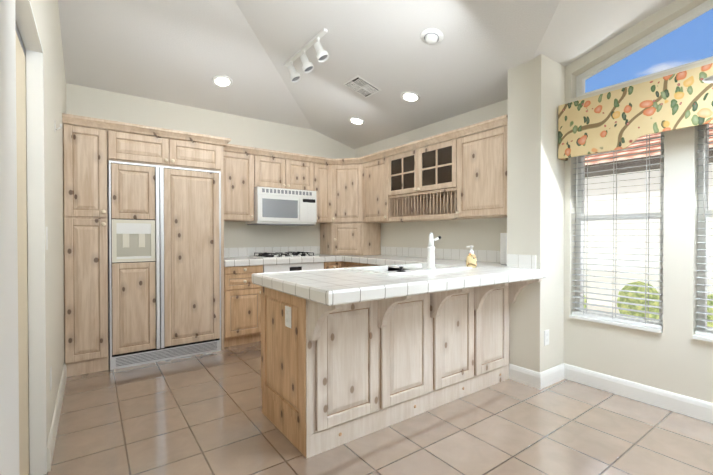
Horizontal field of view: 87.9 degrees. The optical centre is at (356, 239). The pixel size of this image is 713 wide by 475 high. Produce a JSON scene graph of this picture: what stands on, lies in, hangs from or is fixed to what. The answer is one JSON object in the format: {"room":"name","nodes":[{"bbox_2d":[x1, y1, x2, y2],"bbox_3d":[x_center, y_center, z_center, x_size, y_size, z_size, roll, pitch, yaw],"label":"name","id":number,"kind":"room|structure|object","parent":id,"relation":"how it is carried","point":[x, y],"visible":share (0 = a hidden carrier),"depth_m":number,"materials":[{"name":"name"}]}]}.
{"room":"kitchen","nodes":[
{"label":"kitchen","id":0,"kind":"room"},
{"bbox_2d":[15,0,66,474],"bbox_3d":[-0.596,-0.701,0.374,0.160,3.700,7.780,0,1,-36],"label":"wall","id":1,"kind":"structure","parent":0,"point":[46,12],"depth_m":2.19,"materials":[{"name":"beige paint"}]},
{"bbox_2d":[0,0,19,474],"bbox_3d":[-1.020,0.142,1.038,0.033,1.976,0.580,0,1,-36],"label":"closet door","id":2,"kind":"structure","parent":1,"relation":"in","point":[9,413],"depth_m":1.15,"materials":[{"name":"white wood"}]},
{"bbox_2d":[15,30,28,474],"bbox_3d":[-1.366,0.138,1.457,0.033,1.976,0.665,0,1,-36],"label":"closet door","id":3,"kind":"structure","parent":1,"relation":"in","point":[22,264],"depth_m":1.61,"materials":[{"name":"beige wood"}]},
{"bbox_2d":[15,0,46,474],"bbox_3d":[-1.197,0.120,1.271,0.101,2.040,1.201,0,1,-36],"label":"door frame","id":4,"kind":"structure","parent":1,"relation":"attached to","point":[26,22],"depth_m":1.76,"materials":[{"name":"white wood"}]},
{"bbox_2d":[46,227,47,249],"bbox_3d":[-1.566,-0.006,1.863,0.011,0.116,0.072,0,1,-36],"label":"light switch","id":5,"kind":"object","parent":1,"relation":"attached to","point":[46,238],"visible":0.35,"depth_m":1.86,"materials":[{"name":"white plastic"}]},
{"bbox_2d":[50,366,51,390],"bbox_3d":[-1.658,0.752,2.002,0.008,0.116,0.072,0,1,-36],"label":"electrical outlet","id":6,"kind":"object","parent":1,"relation":"attached to","point":[50,378],"visible":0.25,"depth_m":1.99,"materials":[{"name":"white plastic"}]},
{"bbox_2d":[47,363,66,471],"bbox_3d":[-1.935,1.069,2.406,0.014,0.120,1.475,0,1,-36],"label":"baseboard","id":7,"kind":"structure","parent":1,"relation":"attached to","point":[56,416],"depth_m":2.13,"materials":[{"name":"white"}]},
{"bbox_2d":[67,83,354,254],"bbox_3d":[-1.420,-0.742,4.472,3.240,3.700,0.160,0,1,-36],"label":"wall","id":8,"kind":"structure","parent":0,"point":[81,100],"depth_m":4.36,"materials":[{"name":"beige paint"}]},
{"bbox_2d":[223,147,254,221],"bbox_3d":[-1.410,-0.584,4.178,0.408,0.750,0.329,0,1,-36],"label":"upper cabinet","id":9,"kind":"object","parent":8,"relation":"attached to","point":[239,166],"depth_m":4.07,"materials":[{"name":"brown wood"}]},
{"bbox_2d":[224,246,319,256],"bbox_3d":[-1.084,0.150,4.614,1.432,0.111,0.010,0,1,-36],"label":"backsplash","id":10,"kind":"structure","parent":8,"relation":"attached to","point":[244,251],"depth_m":4.59,"materials":[{"name":"tile"}]},
{"bbox_2d":[255,151,314,190],"bbox_3d":[-0.935,-0.780,4.516,0.760,0.365,0.329,0,1,-36],"label":"upper cabinet","id":11,"kind":"object","parent":8,"relation":"attached to","point":[274,171],"depth_m":4.37,"materials":[{"name":"brown wood"}]},
{"bbox_2d":[245,186,316,225],"bbox_3d":[-0.902,-0.382,4.474,0.748,0.420,0.425,0,1,-36],"label":"microwave","id":12,"kind":"object","parent":11,"relation":"attached to","point":[281,207],"visible":1,"depth_m":4.29,"materials":[{"name":"white plastic"}]},
{"bbox_2d":[315,159,330,222],"bbox_3d":[-0.492,-0.590,4.814,0.304,0.750,0.365,0,1,-36],"label":"upper cabinet","id":13,"kind":"object","parent":8,"relation":"attached to","point":[322,171],"depth_m":4.69,"materials":[{"name":"brown wood"}]},
{"bbox_2d":[58,0,675,148],"bbox_3d":[0.776,-1.874,1.408,3.890,1.365,7.960,0,1,-36],"label":"ceiling","id":14,"kind":"structure","parent":0,"point":[182,52],"depth_m":3.11,"materials":[{"name":"white paint"}]},
{"bbox_2d":[212,75,232,87],"bbox_3d":[-1.353,-1.593,3.735,0.200,0.054,0.195,0,1,-36],"label":"recessed light","id":15,"kind":"object","parent":14,"relation":"in","point":[222,81],"visible":1,"depth_m":3.73,"materials":[{"name":"white glass"}]},
{"bbox_2d":[284,28,328,82],"bbox_3d":[-0.444,-1.573,3.262,0.116,0.212,0.750,0,1,-36],"label":"track spotlights","id":16,"kind":"object","parent":14,"relation":"attached to","point":[322,55],"visible":1,"depth_m":3.21,"materials":[{"name":"white plastic"}]},
{"bbox_2d":[348,117,364,124],"bbox_3d":[0.002,-1.421,4.438,0.195,0.054,0.200,0,1,-36],"label":"recessed light","id":17,"kind":"object","parent":14,"relation":"in","point":[356,120],"visible":1,"depth_m":4.43,"materials":[{"name":"white glass"}]},
{"bbox_2d":[343,75,380,97],"bbox_3d":[0.055,-1.513,3.676,0.292,0.079,0.250,0,1,-36],"label":"ceiling vent","id":18,"kind":"object","parent":14,"relation":"in","point":[361,86],"visible":1,"depth_m":3.66,"materials":[{"name":"white plastic"}]},
{"bbox_2d":[400,91,419,101],"bbox_3d":[0.535,-1.415,3.677,0.195,0.054,0.200,0,1,-36],"label":"recessed light","id":19,"kind":"object","parent":14,"relation":"in","point":[408,96],"visible":1,"depth_m":3.67,"materials":[{"name":"white glass"}]},
{"bbox_2d":[420,28,443,44],"bbox_3d":[0.568,-1.520,2.789,0.172,0.066,0.176,0,1,-36],"label":"smoke detector","id":20,"kind":"object","parent":14,"relation":"attached to","point":[432,36],"visible":1,"depth_m":2.76,"materials":[{"name":"white plastic"}]},
{"bbox_2d":[702,75,712,82],"bbox_3d":[1.921,-1.083,1.384,0.898,1.284,0.869,0,1,-36],"label":"chandelier","id":21,"kind":"object","parent":14,"relation":"hanging from","point":[709,79],"visible":1,"depth_m":1.53,"materials":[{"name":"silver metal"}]},
{"bbox_2d":[45,341,712,474],"bbox_3d":[0.812,1.162,1.550,9.000,0.050,7.700,0,1,-36],"label":"floor","id":22,"kind":"structure","parent":0,"point":[200,414],"depth_m":2.15,"materials":[{"name":"tile"}]},
{"bbox_2d":[63,123,108,376],"bbox_3d":[-2.401,0.090,3.292,0.296,2.060,0.622,0,1,-36],"label":"pantry cabinet","id":23,"kind":"object","parent":22,"relation":"on","point":[85,210],"visible":1,"depth_m":3.06,"materials":[{"name":"brown wood"}]},
{"bbox_2d":[62,113,230,349],"bbox_3d":[-1.978,0.056,3.582,1.322,2.122,0.645,0,1,-36],"label":"surround","id":24,"kind":"object","parent":22,"relation":"on","point":[131,143],"visible":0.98,"depth_m":3.39,"materials":[{"name":"brown wood"}]},
{"bbox_2d":[107,160,220,369],"bbox_3d":[-1.894,0.218,3.655,0.930,1.795,0.610,0,1,-36],"label":"refrigerator","id":25,"kind":"object","parent":22,"relation":"on","point":[164,262],"visible":1,"depth_m":3.38,"materials":[{"name":"brown wood"}]},
{"bbox_2d":[224,265,262,346],"bbox_3d":[-1.335,0.688,4.090,0.413,0.848,0.578,0,1,-36],"label":"base cabinet","id":26,"kind":"object","parent":22,"relation":"on","point":[242,308],"depth_m":3.85,"materials":[{"name":"brown wood"}]},
{"bbox_2d":[224,254,331,266],"bbox_3d":[-0.930,0.237,4.355,1.384,0.069,0.612,0,1,-36],"label":"countertop","id":27,"kind":"structure","parent":26,"relation":"on","point":[228,261],"depth_m":4.06,"materials":[{"name":"tile"}]},
{"bbox_2d":[249,252,318,258],"bbox_3d":[-0.866,0.183,4.429,0.700,0.049,0.450,0,1,-36],"label":"cooktop","id":28,"kind":"object","parent":27,"relation":"in","point":[265,255],"visible":0.98,"depth_m":4.31,"materials":[{"name":"metal"}]},
{"bbox_2d":[256,268,355,290],"bbox_3d":[-0.223,0.256,2.381,0.704,0.069,0.420,0,1,-36],"label":"countertop","id":29,"kind":"structure","parent":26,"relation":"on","point":[271,280],"depth_m":2.41,"materials":[{"name":"tile"}]},
{"bbox_2d":[252,262,423,283],"bbox_3d":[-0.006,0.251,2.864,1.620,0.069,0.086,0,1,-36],"label":"countertop","id":30,"kind":"structure","parent":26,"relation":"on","point":[373,263],"depth_m":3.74,"materials":[{"name":"tile"}]},
{"bbox_2d":[280,266,531,305],"bbox_3d":[0.402,0.257,2.295,1.620,0.069,0.450,0,1,-36],"label":"countertop","id":31,"kind":"structure","parent":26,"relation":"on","point":[333,286],"depth_m":2.04,"materials":[{"name":"tile"}]},
{"bbox_2d":[343,263,471,274],"bbox_3d":[0.394,0.301,2.811,0.840,0.179,0.520,0,1,-36],"label":"sink","id":32,"kind":"object","parent":31,"relation":"in","point":[395,268],"visible":0.12,"depth_m":2.81,"materials":[{"name":"white ceramic"}]},
{"bbox_2d":[426,232,440,268],"bbox_3d":[0.553,0.081,2.664,0.107,0.263,0.073,0,1,-36],"label":"faucet","id":33,"kind":"object","parent":31,"relation":"on","point":[431,258],"visible":1,"depth_m":2.64,"materials":[{"name":"white ceramic"}]},
{"bbox_2d":[263,262,323,272],"bbox_3d":[-0.843,0.685,4.407,0.741,0.848,0.600,0,1,-36],"label":"oven","id":34,"kind":"object","parent":22,"relation":"on","point":[290,267],"visible":0.1,"depth_m":4.17,"materials":[{"name":"white metal"}]},
{"bbox_2d":[324,261,343,268],"bbox_3d":[-0.423,0.681,4.744,0.320,0.848,0.578,0,1,-36],"label":"base cabinet","id":35,"kind":"object","parent":22,"relation":"on","point":[327,265],"depth_m":4.48,"materials":[{"name":"brown wood"}]},
{"bbox_2d":[348,262,363,266],"bbox_3d":[0.255,0.684,4.509,0.548,0.848,0.535,0,1,-36],"label":"base cabinet","id":36,"kind":"object","parent":22,"relation":"on","point":[350,264],"depth_m":4.42,"materials":[{"name":"brown wood"}]},
{"bbox_2d":[445,280,532,378],"bbox_3d":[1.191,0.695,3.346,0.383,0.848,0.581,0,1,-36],"label":"base cabinet","id":37,"kind":"object","parent":22,"relation":"on","point":[476,318],"depth_m":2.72,"materials":[{"name":"beige wood"}]},
{"bbox_2d":[285,305,290,327],"bbox_3d":[-0.383,0.432,2.063,0.008,0.116,0.072,0,1,-36],"label":"outlet","id":38,"kind":"object","parent":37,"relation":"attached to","point":[287,316],"visible":1,"depth_m":2.06,"materials":[{"name":"white plastic"}]},
{"bbox_2d":[332,255,546,279],"bbox_3d":[0.531,0.241,3.945,0.752,0.069,2.982,0,1,-36],"label":"countertop","id":39,"kind":"structure","parent":37,"relation":"on","point":[536,273],"depth_m":3.77,"materials":[{"name":"tile"}]},
{"bbox_2d":[320,223,380,254],"bbox_3d":[-0.090,-0.007,4.944,0.569,0.414,0.606,0,1,-36],"label":"appliance garage","id":40,"kind":"object","parent":39,"relation":"on","point":[350,238],"visible":1,"depth_m":4.75,"materials":[{"name":"brown wood"}]},
{"bbox_2d":[466,245,476,267],"bbox_3d":[0.912,0.135,2.941,0.088,0.174,0.081,0,1,-36],"label":"soap dispenser","id":41,"kind":"object","parent":39,"relation":"on","point":[471,260],"visible":0.9,"depth_m":2.92,"materials":[{"name":"ceramic"}]},
{"bbox_2d":[500,233,506,263],"bbox_3d":[1.345,0.081,3.294,0.120,0.276,0.120,0,1,-36],"label":"paper towel roll","id":42,"kind":"object","parent":39,"relation":"on","point":[503,248],"visible":0.52,"depth_m":3.26,"materials":[{"name":"white paper"}]},
{"bbox_2d":[355,0,712,402],"bbox_3d":[2.207,-0.721,2.384,0.160,3.700,7.780,0,1,-36],"label":"wall","id":43,"kind":"structure","parent":0,"point":[670,360],"depth_m":2.57,"materials":[{"name":"beige paint"}]},
{"bbox_2d":[323,157,362,222],"bbox_3d":[-0.094,-0.622,4.905,0.638,0.812,0.680,0,1,-36],"label":"upper cabinet","id":44,"kind":"object","parent":43,"relation":"attached to","point":[346,173],"depth_m":4.71,"materials":[{"name":"brown wood"}]},
{"bbox_2d":[363,147,410,222],"bbox_3d":[0.334,-0.619,4.554,0.352,0.812,0.592,0,1,-36],"label":"upper cabinet","id":45,"kind":"object","parent":43,"relation":"attached to","point":[378,205],"depth_m":4.38,"materials":[{"name":"brown wood"}]},
{"bbox_2d":[391,139,450,198],"bbox_3d":[0.778,-0.727,3.963,0.318,0.460,0.989,0,1,-36],"label":"upper cabinet","id":46,"kind":"object","parent":43,"relation":"attached to","point":[419,173],"depth_m":3.84,"materials":[{"name":"brown wood"}]},
{"bbox_2d":[381,246,531,265],"bbox_3d":[0.918,0.156,4.040,0.010,0.111,2.032,0,1,-36],"label":"backsplash","id":47,"kind":"structure","parent":43,"relation":"attached to","point":[521,261],"depth_m":3.85,"materials":[{"name":"tile"}]},
{"bbox_2d":[451,123,506,218],"bbox_3d":[1.211,-0.576,3.361,0.318,0.750,0.601,0,1,-36],"label":"upper cabinet","id":48,"kind":"object","parent":43,"relation":"attached to","point":[462,177],"depth_m":3.26,"materials":[{"name":"brown wood"}]},
{"bbox_2d":[575,132,663,324],"bbox_3d":[1.968,-0.176,2.775,0.050,1.596,0.588,0,1,-36],"label":"window","id":49,"kind":"structure","parent":43,"relation":"in","point":[579,229],"depth_m":2.79,"materials":[{"name":"white"}]},
{"bbox_2d":[572,134,663,328],"bbox_3d":[1.902,-0.185,2.728,0.067,1.568,0.576,0,1,-36],"label":"window blinds","id":50,"kind":"object","parent":49,"relation":"attached to","point":[615,318],"visible":0.65,"depth_m":2.71,"materials":[{"name":"white plastic"}]},
{"bbox_2d":[558,63,712,160],"bbox_3d":[2.045,-0.834,2.363,0.123,0.415,1.415,0,1,-36],"label":"valance","id":51,"kind":"object","parent":43,"relation":"attached to","point":[622,118],"visible":0.96,"depth_m":2.50,"materials":[{"name":"fabric"}]},
{"bbox_2d":[567,364,712,422],"bbox_3d":[2.962,1.081,1.200,0.014,0.120,4.425,0,1,-36],"label":"baseboard","id":52,"kind":"structure","parent":43,"relation":"attached to","point":[683,404],"depth_m":2.55,"materials":[{"name":"white"}]},
{"bbox_2d":[569,314,712,341],"bbox_3d":[2.121,0.616,2.434,0.103,0.020,1.330,0,1,-36],"label":"window sill","id":53,"kind":"structure","parent":43,"relation":"attached to","point":[657,330],"depth_m":2.63,"materials":[{"name":"white"}]},
{"bbox_2d":[576,0,712,96],"bbox_3d":[2.284,-1.437,2.321,0.050,0.649,1.674,0,1,-36],"label":"window","id":54,"kind":"structure","parent":43,"relation":"in","point":[686,17],"depth_m":2.61,"materials":[{"name":"white"}]},
{"bbox_2d":[697,124,712,331],"bbox_3d":[2.402,-0.169,2.169,0.050,1.596,0.590,0,1,-36],"label":"window","id":55,"kind":"structure","parent":43,"relation":"in","point":[701,133],"depth_m":2.38,"materials":[{"name":"white"}]},
{"bbox_2d":[695,124,712,336],"bbox_3d":[2.337,-0.179,2.122,0.067,1.568,0.578,0,1,-36],"label":"window blinds","id":56,"kind":"object","parent":55,"relation":"attached to","point":[704,333],"visible":0.69,"depth_m":2.32,"materials":[{"name":"white plastic"}]},
{"bbox_2d":[503,54,566,372],"bbox_3d":[1.437,-0.377,2.984,0.335,3.000,0.275,0,1,-36],"label":"wall","id":57,"kind":"structure","parent":0,"point":[539,220],"depth_m":2.88,"materials":[{"name":"beige paint"}]},
{"bbox_2d":[544,329,548,345],"bbox_3d":[1.458,0.752,2.833,0.072,0.116,0.008,0,1,-36],"label":"outlet","id":58,"kind":"object","parent":57,"relation":"attached to","point":[546,337],"visible":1,"depth_m":2.83,"materials":[{"name":"white plastic"}]},
{"bbox_2d":[535,363,566,389],"bbox_3d":[1.521,1.064,2.879,0.359,0.120,0.014,0,1,-36],"label":"baseboard","id":59,"kind":"structure","parent":57,"relation":"attached to","point":[548,377],"depth_m":2.86,"materials":[{"name":"white"}]},
{"label":"outside","id":60,"kind":"structure","parent":0,"visible":0},
{"bbox_2d":[584,302,711,329],"bbox_3d":[5.111,1.127,6.049,8.770,0.050,20.000,0,1,-36],"label":"ground","id":61,"kind":"structure","parent":60,"point":[602,308],"depth_m":5.91,"materials":[{"name":"grey"}]},
{"bbox_2d":[583,124,712,305],"bbox_3d":[6.013,-1.014,6.675,4.550,4.200,20.000,0,1,-36],"label":"neighbouring house","id":62,"kind":"structure","parent":61,"relation":"on","point":[592,203],"depth_m":5.89,"materials":[{"name":"white paint"}]},
{"bbox_2d":[584,281,712,326],"bbox_3d":[3.088,0.827,6.598,0.754,0.539,5.272,0,1,-36],"label":"hedge","id":63,"kind":"object","parent":61,"relation":"on","point":[630,300],"depth_m":5.10,"materials":[{"name":"green plant"}]}
]}

